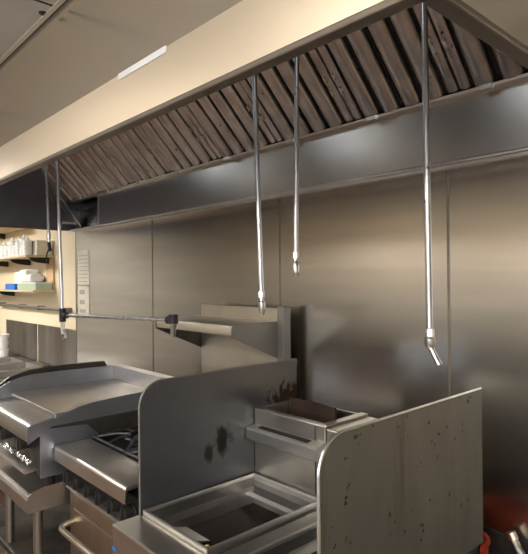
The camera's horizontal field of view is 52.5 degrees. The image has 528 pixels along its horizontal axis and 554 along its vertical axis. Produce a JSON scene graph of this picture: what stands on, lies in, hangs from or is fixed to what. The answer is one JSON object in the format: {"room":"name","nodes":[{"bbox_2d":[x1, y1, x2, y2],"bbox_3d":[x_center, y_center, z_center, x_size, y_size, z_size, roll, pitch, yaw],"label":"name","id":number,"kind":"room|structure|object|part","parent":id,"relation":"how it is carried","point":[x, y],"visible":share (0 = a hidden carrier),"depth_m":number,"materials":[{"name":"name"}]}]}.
{"room":"commercial kitchen","nodes":[
{"label":"commercial kitchen","id":0,"kind":"room"},
{"bbox_2d":[0,490,5,553],"bbox_3d":[-1.972,1.673,1.837,4.350,0.100,8.800,0,0,-42],"label":"floor","id":1,"kind":"structure","parent":0,"point":[2,494],"depth_m":3.86,"materials":[{"name":"tile"}]},
{"bbox_2d":[0,353,50,382],"bbox_3d":[-2.625,1.221,5.018,0.780,0.835,2.130,0,0,-42],"label":"table","id":2,"kind":"object","parent":1,"relation":"on","point":[10,365],"visible":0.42,"depth_m":4.95,"materials":[{"name":"metal"}]},
{"bbox_2d":[0,348,9,356],"bbox_3d":[-2.650,0.767,5.427,0.134,0.074,0.134,0,0,-42],"label":"foam cup","id":3,"kind":"object","parent":2,"relation":"on","point":[3,352],"visible":0.83,"depth_m":5.38,"materials":[{"name":"white plastic"}]},
{"bbox_2d":[0,341,9,348],"bbox_3d":[-2.650,0.692,5.427,0.134,0.074,0.134,0,0,-42],"label":"foam cup","id":4,"kind":"object","parent":3,"relation":"on","point":[3,345],"visible":0.83,"depth_m":5.38,"materials":[{"name":"white plastic"}]},
{"bbox_2d":[0,333,9,341],"bbox_3d":[-2.651,0.617,5.427,0.134,0.074,0.134,0,0,-42],"label":"foam cup","id":5,"kind":"object","parent":4,"relation":"on","point":[4,337],"visible":1,"depth_m":5.39,"materials":[{"name":"white plastic"}]},
{"bbox_2d":[0,456,70,553],"bbox_3d":[-1.059,1.268,2.905,0.758,0.700,0.960,0,0,-42],"label":"stand","id":6,"kind":"object","parent":1,"relation":"on","point":[32,514],"visible":0.33,"depth_m":2.59,"materials":[{"name":"metal"}]},
{"bbox_3d":[-1.268,1.291,2.673,0.041,0.656,0.042,0,0,-42],"label":"leg","id":7,"kind":"part","parent":6,"relation":"part of","materials":[{"name":"metal"}]},
{"bbox_3d":[-1.006,1.288,2.385,0.041,0.656,0.042,0,0,-42],"label":"leg","id":8,"kind":"part","parent":6,"relation":"part of","materials":[{"name":"metal"}]},
{"bbox_3d":[-0.740,0.966,2.553,0.758,0.105,0.004,0,0,-42],"label":"rail","id":9,"kind":"part","parent":6,"relation":"part of","materials":[{"name":"metal"}]},
{"bbox_2d":[0,361,173,485],"bbox_3d":[-0.960,0.725,2.794,0.760,0.453,0.667,0,0,-42],"label":"griddle","id":10,"kind":"object","parent":6,"relation":"on","point":[42,409],"visible":0.84,"depth_m":2.60,"materials":[{"name":"metal"}]},
{"bbox_2d":[3,441,9,448],"bbox_3d":[-1.262,0.825,2.618,0.033,0.034,0.048,0,0,-42],"label":"knob","id":11,"kind":"object","parent":10,"relation":"on","point":[6,445],"visible":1,"depth_m":2.61,"materials":[{"name":"silver metal"}]},
{"bbox_3d":[-1.235,0.751,2.582,0.060,0.070,0.071,0,0,-42],"label":"knob","id":12,"kind":"part","parent":10,"relation":"part of","materials":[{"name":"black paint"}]},
{"bbox_2d":[9,447,15,453],"bbox_3d":[-1.202,0.825,2.553,0.027,0.034,0.043,0,0,-42],"label":"knob","id":13,"kind":"object","parent":10,"relation":"on","point":[12,450],"visible":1,"depth_m":2.54,"materials":[{"name":"silver metal"}]},
{"bbox_3d":[-1.218,0.854,2.564,0.068,0.024,0.557,0,0,-42],"label":"drip rail","id":14,"kind":"part","parent":10,"relation":"part of","materials":[{"name":"metal"}]},
{"bbox_2d":[16,452,22,458],"bbox_3d":[-1.133,0.824,2.479,0.027,0.032,0.044,0,0,-42],"label":"knob","id":15,"kind":"object","parent":10,"relation":"on","point":[18,454],"visible":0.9,"depth_m":2.47,"materials":[{"name":"silver metal"}]},
{"bbox_3d":[-1.178,0.771,2.574,0.015,0.215,0.577,0,0,-42],"label":"panel","id":16,"kind":"part","parent":10,"relation":"part of","materials":[{"name":"metal"}]},
{"bbox_2d":[20,455,26,461],"bbox_3d":[-1.092,0.826,2.432,0.026,0.036,0.042,0,0,-42],"label":"knob","id":17,"kind":"object","parent":10,"relation":"on","point":[23,457],"visible":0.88,"depth_m":2.42,"materials":[{"name":"silver metal"}]},
{"bbox_3d":[-1.086,0.749,2.419,0.060,0.070,0.071,0,0,-42],"label":"knob","id":18,"kind":"part","parent":10,"relation":"part of","materials":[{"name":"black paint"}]},
{"bbox_2d":[25,458,31,465],"bbox_3d":[-1.052,0.826,2.389,0.028,0.034,0.044,0,0,-42],"label":"knob","id":19,"kind":"object","parent":10,"relation":"on","point":[28,461],"visible":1,"depth_m":2.38,"materials":[{"name":"silver metal"}]},
{"bbox_3d":[-0.738,0.769,2.556,0.650,0.220,0.008,0,0,-42],"label":"panel","id":20,"kind":"part","parent":10,"relation":"part of","materials":[{"name":"metal"}]},
{"bbox_3d":[-0.920,0.628,2.798,0.574,0.036,0.601,0,0,-42],"label":"cooking plate","id":21,"kind":"part","parent":10,"relation":"part of","materials":[{"name":"silver metal"}]},
{"bbox_2d":[54,304,290,553],"bbox_3d":[-0.414,0.877,2.436,0.905,1.467,0.713,0,0,-42],"label":"gas range","id":22,"kind":"object","parent":1,"relation":"on","point":[103,472],"visible":0.39,"depth_m":2.36,"materials":[{"name":"metal"}]},
{"bbox_3d":[-0.856,0.872,2.351,0.052,0.064,0.065,0,0,-42],"label":"knob","id":23,"kind":"part","parent":22,"relation":"part of","materials":[{"name":"black paint"}]},
{"bbox_3d":[-0.693,1.072,2.139,0.082,0.035,0.521,0,0,-42],"label":"door handle","id":24,"kind":"part","parent":22,"relation":"part of","materials":[{"name":"metal"}]},
{"bbox_3d":[-0.785,0.872,2.273,0.052,0.064,0.065,0,0,-42],"label":"knob","id":25,"kind":"part","parent":22,"relation":"part of","materials":[{"name":"black paint"}]},
{"bbox_3d":[-0.714,0.871,2.196,0.052,0.064,0.065,0,0,-42],"label":"knob","id":26,"kind":"part","parent":22,"relation":"part of","materials":[{"name":"black paint"}]},
{"bbox_3d":[-0.646,1.179,2.173,0.035,0.465,0.610,0,0,-42],"label":"oven door","id":27,"kind":"part","parent":22,"relation":"part of","materials":[{"name":"metal"}]},
{"bbox_3d":[-0.661,1.187,2.160,0.006,0.350,0.510,0,0,-42],"label":"door panel","id":28,"kind":"part","parent":22,"relation":"part of","materials":[{"name":"metal"}]},
{"bbox_3d":[-0.644,0.870,2.118,0.052,0.064,0.065,0,0,-42],"label":"knob","id":29,"kind":"part","parent":22,"relation":"part of","materials":[{"name":"black paint"}]},
{"bbox_3d":[-0.649,0.867,2.181,0.025,0.110,0.640,0,0,-42],"label":"control panel","id":30,"kind":"part","parent":22,"relation":"part of","materials":[{"name":"black paint"}]},
{"bbox_2d":[92,428,137,461],"bbox_3d":[-0.340,0.782,2.464,0.675,0.076,0.640,0,0,-42],"label":"cooktop","id":31,"kind":"object","parent":22,"relation":"in","point":[119,447],"depth_m":2.41,"materials":[{"name":"black paint"}]},
{"bbox_3d":[-0.573,0.869,2.041,0.052,0.064,0.065,0,0,-42],"label":"knob","id":32,"kind":"part","parent":22,"relation":"part of","materials":[{"name":"black paint"}]},
{"bbox_3d":[-0.502,0.868,1.963,0.052,0.064,0.065,0,0,-42],"label":"knob","id":33,"kind":"part","parent":22,"relation":"part of","materials":[{"name":"black paint"}]},
{"bbox_2d":[157,315,273,335],"bbox_3d":[-0.246,0.234,2.651,0.285,0.046,0.620,0,0,-42],"label":"shelf","id":34,"kind":"object","parent":22,"relation":"attached to","point":[231,325],"depth_m":2.49,"materials":[{"name":"metal"}]},
{"bbox_3d":[0.096,0.472,2.511,0.047,0.667,0.044,0,0,-42],"label":"riser post","id":35,"kind":"part","parent":22,"relation":"part of","materials":[{"name":"metal"}]},
{"bbox_2d":[112,398,367,553],"bbox_3d":[-0.061,1.037,1.664,0.836,1.136,0.344,0,0,-42],"label":"fryer","id":36,"kind":"object","parent":1,"relation":"on","point":[281,491],"visible":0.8,"depth_m":1.72,"materials":[{"name":"metal"}]},
{"bbox_2d":[138,358,296,515],"bbox_3d":[-0.126,0.531,1.844,0.683,0.429,0.010,0,0,-42],"label":"divider","id":37,"kind":"object","parent":36,"relation":"attached to","point":[192,427],"visible":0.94,"depth_m":1.77,"materials":[{"name":"metal"}]},
{"bbox_3d":[0.075,1.101,1.565,0.770,0.765,0.012,0,0,-42],"label":"panel","id":38,"kind":"part","parent":36,"relation":"part of","materials":[{"name":"metal"}]},
{"bbox_2d":[289,398,336,422],"bbox_3d":[0.167,0.467,1.864,0.012,0.070,0.220,0,0,-42],"label":"plate","id":39,"kind":"object","parent":36,"relation":"on","point":[317,411],"visible":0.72,"depth_m":1.85,"materials":[{"name":"brown metal"}]},
{"bbox_2d":[222,417,377,553],"bbox_3d":[0.102,1.039,1.534,0.766,1.128,0.068,0,0,-42],"label":"cabinet filler","id":40,"kind":"object","parent":1,"relation":"on","point":[285,530],"visible":0.25,"depth_m":1.51,"materials":[{"name":"metal"}]},
{"bbox_2d":[248,522,479,553],"bbox_3d":[0.201,1.034,1.351,0.801,1.136,0.335,0,0,-42],"label":"fryer","id":41,"kind":"object","parent":1,"relation":"on","point":[304,540],"visible":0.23,"depth_m":1.45,"materials":[{"name":"metal"}]},
{"bbox_2d":[317,387,482,553],"bbox_3d":[0.358,0.527,1.272,0.685,0.433,0.007,0,0,-42],"label":"divider","id":42,"kind":"object","parent":41,"relation":"attached to","point":[410,481],"visible":1,"depth_m":1.25,"materials":[{"name":"metal"}]},
{"bbox_3d":[0.334,1.098,1.255,0.735,0.765,0.012,0,0,-42],"label":"panel","id":43,"kind":"part","parent":41,"relation":"part of","materials":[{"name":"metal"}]},
{"bbox_2d":[480,531,489,553],"bbox_3d":[0.650,1.224,1.759,0.180,0.750,0.180,0,0,-42],"label":"plastic bin","id":44,"kind":"object","parent":1,"relation":"on","point":[484,546],"visible":0.25,"depth_m":1.71,"materials":[{"name":"red plastic"}]},
{"bbox_2d":[0,0,56,57],"bbox_3d":[-1.995,-0.836,1.844,4.150,0.020,8.600,0,0,-42],"label":"ceiling","id":45,"kind":"structure","parent":0,"point":[16,16],"depth_m":1.73,"materials":[{"name":"paint"}]},
{"bbox_2d":[0,0,65,63],"bbox_3d":[-1.353,-0.828,2.430,0.014,0.006,8.600,0,0,-42],"label":"trim","id":46,"kind":"structure","parent":45,"relation":"attached to","point":[58,3],"depth_m":1.79,"materials":[{"name":"silver metal"}]},
{"bbox_2d":[34,0,52,5],"bbox_3d":[-2.443,-0.822,1.435,2.937,0.002,8.600,0,0,-42],"label":"trim","id":47,"kind":"structure","parent":45,"relation":"attached to","point":[34,0],"depth_m":1.63,"materials":[{"name":"black paint"}]},
{"bbox_2d":[0,229,75,351],"bbox_3d":[-0.416,0.238,3.274,0.100,2.750,8.800,0,0,-42],"label":"wall","id":48,"kind":"structure","parent":0,"point":[49,299],"depth_m":5.02,"materials":[{"name":"beige paint"}]},
{"bbox_2d":[0,227,24,238],"bbox_3d":[-2.862,-0.450,5.687,0.250,0.075,1.650,0,0,-42],"label":"wall shelf","id":49,"kind":"object","parent":48,"relation":"attached to","point":[3,231],"visible":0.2,"depth_m":5.45,"materials":[{"name":"paint"}]},
{"bbox_2d":[6,319,37,361],"bbox_3d":[-2.477,0.635,5.451,0.010,0.365,0.900,0,0,-42],"label":"wall panel","id":50,"kind":"object","parent":48,"relation":"attached to","point":[23,335],"depth_m":5.40,"materials":[{"name":"metal"}]},
{"bbox_2d":[0,255,54,266],"bbox_3d":[-2.690,-0.147,5.502,0.250,0.075,2.150,0,0,-42],"label":"wall shelf","id":51,"kind":"object","parent":48,"relation":"attached to","point":[21,259],"visible":0.98,"depth_m":4.96,"materials":[{"name":"paint"}]},
{"bbox_2d":[0,243,5,257],"bbox_3d":[-2.544,-0.262,5.237,0.076,0.150,0.076,0,0,-42],"label":"plastic bottle","id":52,"kind":"object","parent":51,"relation":"on","point":[3,244],"visible":0.52,"depth_m":5.20,"materials":[{"name":"white plastic"}]},
{"bbox_2d":[4,243,7,256],"bbox_3d":[-2.457,-0.258,5.141,0.076,0.140,0.076,0,0,-42],"label":"plastic bottle","id":53,"kind":"object","parent":51,"relation":"on","point":[5,246],"visible":0.46,"depth_m":5.11,"materials":[{"name":"white plastic"}]},
{"bbox_2d":[8,238,15,256],"bbox_3d":[-2.376,-0.279,5.052,0.076,0.180,0.076,0,0,-42],"label":"plastic bottle","id":54,"kind":"object","parent":51,"relation":"on","point":[12,242],"visible":0.56,"depth_m":5.02,"materials":[{"name":"white plastic"}]},
{"bbox_2d":[12,244,15,255],"bbox_3d":[-2.301,-0.255,4.971,0.076,0.130,0.076,0,0,-42],"label":"plastic bottle","id":55,"kind":"object","parent":51,"relation":"on","point":[13,246],"visible":0.36,"depth_m":4.93,"materials":[{"name":"white plastic"}]},
{"bbox_2d":[15,238,19,255],"bbox_3d":[-2.234,-0.276,4.897,0.076,0.170,0.076,0,0,-42],"label":"plastic bottle","id":56,"kind":"object","parent":51,"relation":"on","point":[17,244],"visible":0.48,"depth_m":4.86,"materials":[{"name":"white plastic"}]},
{"bbox_2d":[19,235,25,254],"bbox_3d":[-2.160,-0.287,4.816,0.076,0.190,0.076,0,0,-42],"label":"plastic bottle","id":57,"kind":"object","parent":51,"relation":"on","point":[23,238],"visible":0.48,"depth_m":4.78,"materials":[{"name":"white plastic"}]},
{"bbox_2d":[23,237,31,254],"bbox_3d":[-2.103,-0.272,4.753,0.076,0.160,0.076,0,0,-42],"label":"plastic bottle","id":58,"kind":"object","parent":51,"relation":"on","point":[27,244],"visible":0.99,"depth_m":4.72,"materials":[{"name":"white plastic"}]},
{"bbox_2d":[32,240,53,254],"bbox_3d":[-2.021,-0.259,4.834,0.150,0.132,0.240,0,0,-42],"label":"plastic tub","id":59,"kind":"object","parent":51,"relation":"on","point":[39,247],"visible":0.7,"depth_m":4.75,"materials":[{"name":"plastic"}]},
{"bbox_2d":[0,289,55,295],"bbox_3d":[-2.662,0.162,5.510,0.200,0.075,2.170,0,0,-42],"label":"wall shelf","id":60,"kind":"object","parent":48,"relation":"attached to","point":[2,291],"visible":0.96,"depth_m":5.00,"materials":[{"name":"paint"}]},
{"bbox_2d":[5,284,16,289],"bbox_3d":[-2.412,0.093,5.157,0.075,0.056,0.270,0,0,-42],"label":"box","id":61,"kind":"object","parent":60,"relation":"on","point":[7,286],"visible":0.71,"depth_m":5.10,"materials":[{"name":"blue cardboard"}]},
{"bbox_2d":[14,272,19,283],"bbox_3d":[-2.358,0.034,5.244,0.113,0.173,0.268,0,0,-42],"label":"wrapped bundle","id":62,"kind":"object","parent":60,"relation":"on","point":[16,274],"visible":0.12,"depth_m":5.24,"materials":[{"name":"white plastic"}]},
{"bbox_2d":[17,282,52,289],"bbox_3d":[-2.105,0.083,4.903,0.151,0.068,0.486,0,0,-42],"label":"carton","id":63,"kind":"object","parent":60,"relation":"on","point":[20,285],"visible":1,"depth_m":4.75,"materials":[{"name":"green cardboard"}]},
{"bbox_2d":[19,269,37,281],"bbox_3d":[-2.207,-0.012,5.015,0.138,0.125,0.190,0,0,-42],"label":"wrapped bundle","id":64,"kind":"object","parent":63,"relation":"on","point":[22,273],"visible":0.69,"depth_m":4.95,"materials":[{"name":"white plastic"}]},
{"bbox_2d":[26,273,43,281],"bbox_3d":[-2.097,0.007,4.897,0.137,0.084,0.128,0,0,-42],"label":"wrapped bundle","id":65,"kind":"object","parent":63,"relation":"on","point":[37,277],"visible":0.92,"depth_m":4.86,"materials":[{"name":"white plastic"}]},
{"bbox_3d":[-2.105,0.055,4.903,0.151,0.012,0.486,0,0,-42],"label":"lid","id":66,"kind":"part","parent":63,"relation":"part of","materials":[{"name":"white cardboard"}]},
{"bbox_2d":[46,258,54,289],"bbox_3d":[-1.934,-0.027,4.843,0.014,0.283,0.160,0,0,-42],"label":"cardboard panel","id":67,"kind":"object","parent":60,"relation":"on","point":[50,269],"visible":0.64,"depth_m":4.81,"materials":[{"name":"brown cardboard"}]},
{"bbox_2d":[0,302,71,312],"bbox_3d":[-2.259,0.287,5.166,0.070,0.040,1.880,0,0,-42],"label":"pipe","id":68,"kind":"object","parent":48,"relation":"attached to","point":[69,310],"visible":0.83,"depth_m":5.01,"materials":[{"name":"metal"}]},
{"bbox_2d":[38,324,75,365],"bbox_3d":[-1.846,0.678,4.760,0.012,0.465,0.870,0,0,-42],"label":"wall panel","id":69,"kind":"object","parent":48,"relation":"attached to","point":[53,350],"depth_m":4.76,"materials":[{"name":"metal"}]},
{"bbox_2d":[75,232,76,362],"bbox_3d":[-1.557,0.117,4.428,0.002,1.580,0.010,0,0,-42],"label":"trim","id":70,"kind":"structure","parent":48,"relation":"attached to","point":[75,232],"depth_m":4.43,"materials":[{"name":"metal"}]},
{"bbox_2d":[76,198,152,371],"bbox_3d":[-1.142,-0.088,3.983,0.012,1.980,1.214,0,0,-42],"label":"wall panel","id":71,"kind":"object","parent":48,"relation":"attached to","point":[120,256],"depth_m":3.90,"materials":[{"name":"metal"}]},
{"bbox_2d":[78,286,88,314],"bbox_3d":[-1.456,0.193,4.316,0.005,0.235,0.200,0,0,-42],"label":"chart","id":72,"kind":"object","parent":71,"relation":"attached to","point":[83,291],"visible":0.91,"depth_m":4.31,"materials":[{"name":"paper"}]},
{"bbox_2d":[78,249,88,284],"bbox_3d":[-1.458,-0.080,4.317,0.005,0.280,0.200,0,0,-42],"label":"chart","id":73,"kind":"object","parent":71,"relation":"attached to","point":[83,255],"visible":1,"depth_m":4.31,"materials":[{"name":"paper"}]},
{"bbox_2d":[152,220,153,371],"bbox_3d":[-0.734,0.106,3.527,0.002,1.580,0.010,0,0,-42],"label":"trim","id":74,"kind":"structure","parent":48,"relation":"attached to","point":[152,220],"depth_m":3.52,"materials":[{"name":"metal"}]},
{"bbox_2d":[153,199,278,376],"bbox_3d":[-0.324,-0.099,3.088,0.012,1.980,1.199,0,0,-42],"label":"wall panel","id":75,"kind":"object","parent":48,"relation":"attached to","point":[209,257],"depth_m":3.11,"materials":[{"name":"metal"}]},
{"bbox_2d":[0,0,527,232],"bbox_3d":[-0.641,-0.697,2.554,1.190,0.661,3.859,0,0,-42],"label":"exhaust hood","id":76,"kind":"object","parent":48,"relation":"attached to","point":[62,95],"depth_m":1.71,"materials":[{"name":"metal"}]},
{"bbox_3d":[-1.932,-0.691,3.978,1.176,0.640,0.012,0,0,-42],"label":"panel","id":77,"kind":"part","parent":76,"relation":"part of","materials":[{"name":"metal"}]},
{"bbox_2d":[44,165,51,261],"bbox_3d":[-1.302,-0.549,3.200,0.064,0.917,0.122,0,0,-42],"label":"pipe","id":78,"kind":"object","parent":76,"relation":"hanging from","point":[48,234],"visible":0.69,"depth_m":3.18,"materials":[{"name":"metal"}]},
{"bbox_2d":[35,162,86,201],"bbox_3d":[-1.596,-0.790,4.023,0.393,0.390,0.446,0,0,-42],"label":"filter","id":79,"kind":"object","parent":76,"relation":"on","point":[69,188],"visible":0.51,"depth_m":4.03,"materials":[{"name":"metal"}]},
{"bbox_2d":[61,215,77,224],"bbox_3d":[-1.553,-0.454,4.269,0.140,0.070,0.061,0,0,-42],"label":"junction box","id":80,"kind":"object","parent":76,"relation":"attached to","point":[65,219],"visible":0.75,"depth_m":4.23,"materials":[{"name":"metal"}]},
{"bbox_2d":[59,149,115,195],"bbox_3d":[-1.293,-0.794,3.691,0.393,0.390,0.446,0,0,-42],"label":"filter","id":81,"kind":"object","parent":76,"relation":"on","point":[81,167],"visible":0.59,"depth_m":3.71,"materials":[{"name":"metal"}]},
{"bbox_2d":[55,160,177,339],"bbox_3d":[-0.743,-0.345,2.523,1.035,1.340,0.064,-1,0,41],"label":"pipe","id":82,"kind":"object","parent":76,"relation":"hanging from","point":[172,319],"visible":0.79,"depth_m":2.76,"materials":[{"name":"silver metal"}]},
{"bbox_2d":[85,135,149,187],"bbox_3d":[-0.989,-0.797,3.358,0.393,0.390,0.446,0,0,-42],"label":"filter","id":83,"kind":"object","parent":76,"relation":"on","point":[111,155],"visible":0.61,"depth_m":3.38,"materials":[{"name":"metal"}]},
{"bbox_3d":[-1.075,-0.769,2.159,0.012,0.510,3.855,0,0,-42],"label":"panel","id":84,"kind":"part","parent":76,"relation":"part of","materials":[{"name":"metal"}]},
{"bbox_3d":[-0.300,-0.519,1.302,0.002,0.016,0.230,0,0,-42],"label":"tape strip","id":85,"kind":"part","parent":76,"relation":"part of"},
{"bbox_2d":[118,117,191,177],"bbox_3d":[-0.686,-0.801,3.026,0.393,0.390,0.446,0,0,-42],"label":"filter","id":86,"kind":"object","parent":76,"relation":"on","point":[150,143],"visible":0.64,"depth_m":3.05,"materials":[{"name":"metal"}]},
{"bbox_2d":[158,95,244,165],"bbox_3d":[-0.382,-0.805,2.694,0.393,0.390,0.446,0,0,-42],"label":"filter","id":87,"kind":"object","parent":76,"relation":"on","point":[198,127],"visible":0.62,"depth_m":2.71,"materials":[{"name":"metal"}]},
{"bbox_2d":[252,74,265,314],"bbox_3d":[-0.032,-0.445,1.871,0.064,1.156,0.085,0,0,-42],"label":"pipe","id":88,"kind":"object","parent":76,"relation":"hanging from","point":[261,293],"visible":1,"depth_m":1.85,"materials":[{"name":"metal"}]},
{"bbox_2d":[209,66,312,150],"bbox_3d":[-0.079,-0.809,2.362,0.393,0.390,0.446,0,0,-42],"label":"filter","id":89,"kind":"object","parent":76,"relation":"on","point":[234,102],"visible":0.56,"depth_m":2.38,"materials":[{"name":"metal"}]},
{"bbox_2d":[293,56,298,276],"bbox_3d":[0.116,-0.513,1.796,0.064,1.023,0.064,0,0,-42],"label":"pipe","id":90,"kind":"object","parent":76,"relation":"hanging from","point":[296,59],"visible":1,"depth_m":1.80,"materials":[{"name":"metal"}]},
{"bbox_2d":[276,27,403,131],"bbox_3d":[0.225,-0.812,2.029,0.393,0.390,0.446,0,0,-42],"label":"filter","id":91,"kind":"object","parent":76,"relation":"on","point":[346,78],"visible":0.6,"depth_m":2.04,"materials":[{"name":"metal"}]},
{"bbox_2d":[421,3,441,365],"bbox_3d":[0.421,-0.399,1.403,0.064,1.259,0.066,-1,0,0],"label":"pipe","id":92,"kind":"object","parent":76,"relation":"hanging from","point":[429,340],"visible":1,"depth_m":1.39,"materials":[{"name":"metal"}]},
{"bbox_2d":[367,3,527,106],"bbox_3d":[0.528,-0.816,1.697,0.393,0.390,0.446,0,0,-42],"label":"filter","id":93,"kind":"object","parent":76,"relation":"on","point":[458,59],"visible":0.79,"depth_m":1.76,"materials":[{"name":"metal"}]},
{"bbox_3d":[0.660,-0.723,1.141,1.176,0.640,0.012,0,0,-42],"label":"panel","id":94,"kind":"part","parent":76,"relation":"part of","materials":[{"name":"metal"}]},
{"bbox_2d":[278,198,280,306],"bbox_3d":[0.079,0.097,2.638,0.002,1.580,0.010,0,0,-42],"label":"trim","id":95,"kind":"structure","parent":48,"relation":"attached to","point":[278,198],"depth_m":2.64,"materials":[{"name":"metal"}]},
{"bbox_2d":[280,171,447,417],"bbox_3d":[0.384,-0.107,2.313,0.012,1.980,0.889,0,0,-42],"label":"wall panel","id":96,"kind":"object","parent":48,"relation":"attached to","point":[356,301],"depth_m":2.25,"materials":[{"name":"metal"}]},
{"bbox_2d":[446,170,450,396],"bbox_3d":[0.682,0.089,1.977,0.002,1.580,0.010,0,0,-42],"label":"trim","id":97,"kind":"structure","parent":48,"relation":"attached to","point":[447,171],"depth_m":1.98,"materials":[{"name":"metal"}]},
{"bbox_2d":[449,157,527,540],"bbox_3d":[1.091,-0.116,1.539,0.012,1.980,1.194,0,0,-42],"label":"wall panel","id":98,"kind":"object","parent":48,"relation":"attached to","point":[488,203],"depth_m":1.85,"materials":[{"name":"metal"}]},
{"bbox_2d":[483,526,527,553],"bbox_3d":[-0.451,1.253,3.231,0.020,0.720,8.600,0,0,-42],"label":"baseboard","id":99,"kind":"structure","parent":48,"relation":"attached to","point":[499,542],"depth_m":1.83,"materials":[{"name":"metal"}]},
{"bbox_2d":[506,530,525,553],"bbox_3d":[0.904,1.208,1.659,0.046,0.739,0.318,0,0,-33],"label":"gas hose","id":100,"kind":"object","parent":48,"relation":"attached to","point":[512,536],"visible":1,"depth_m":1.76,"materials":[{"name":"metal"}]}
]}

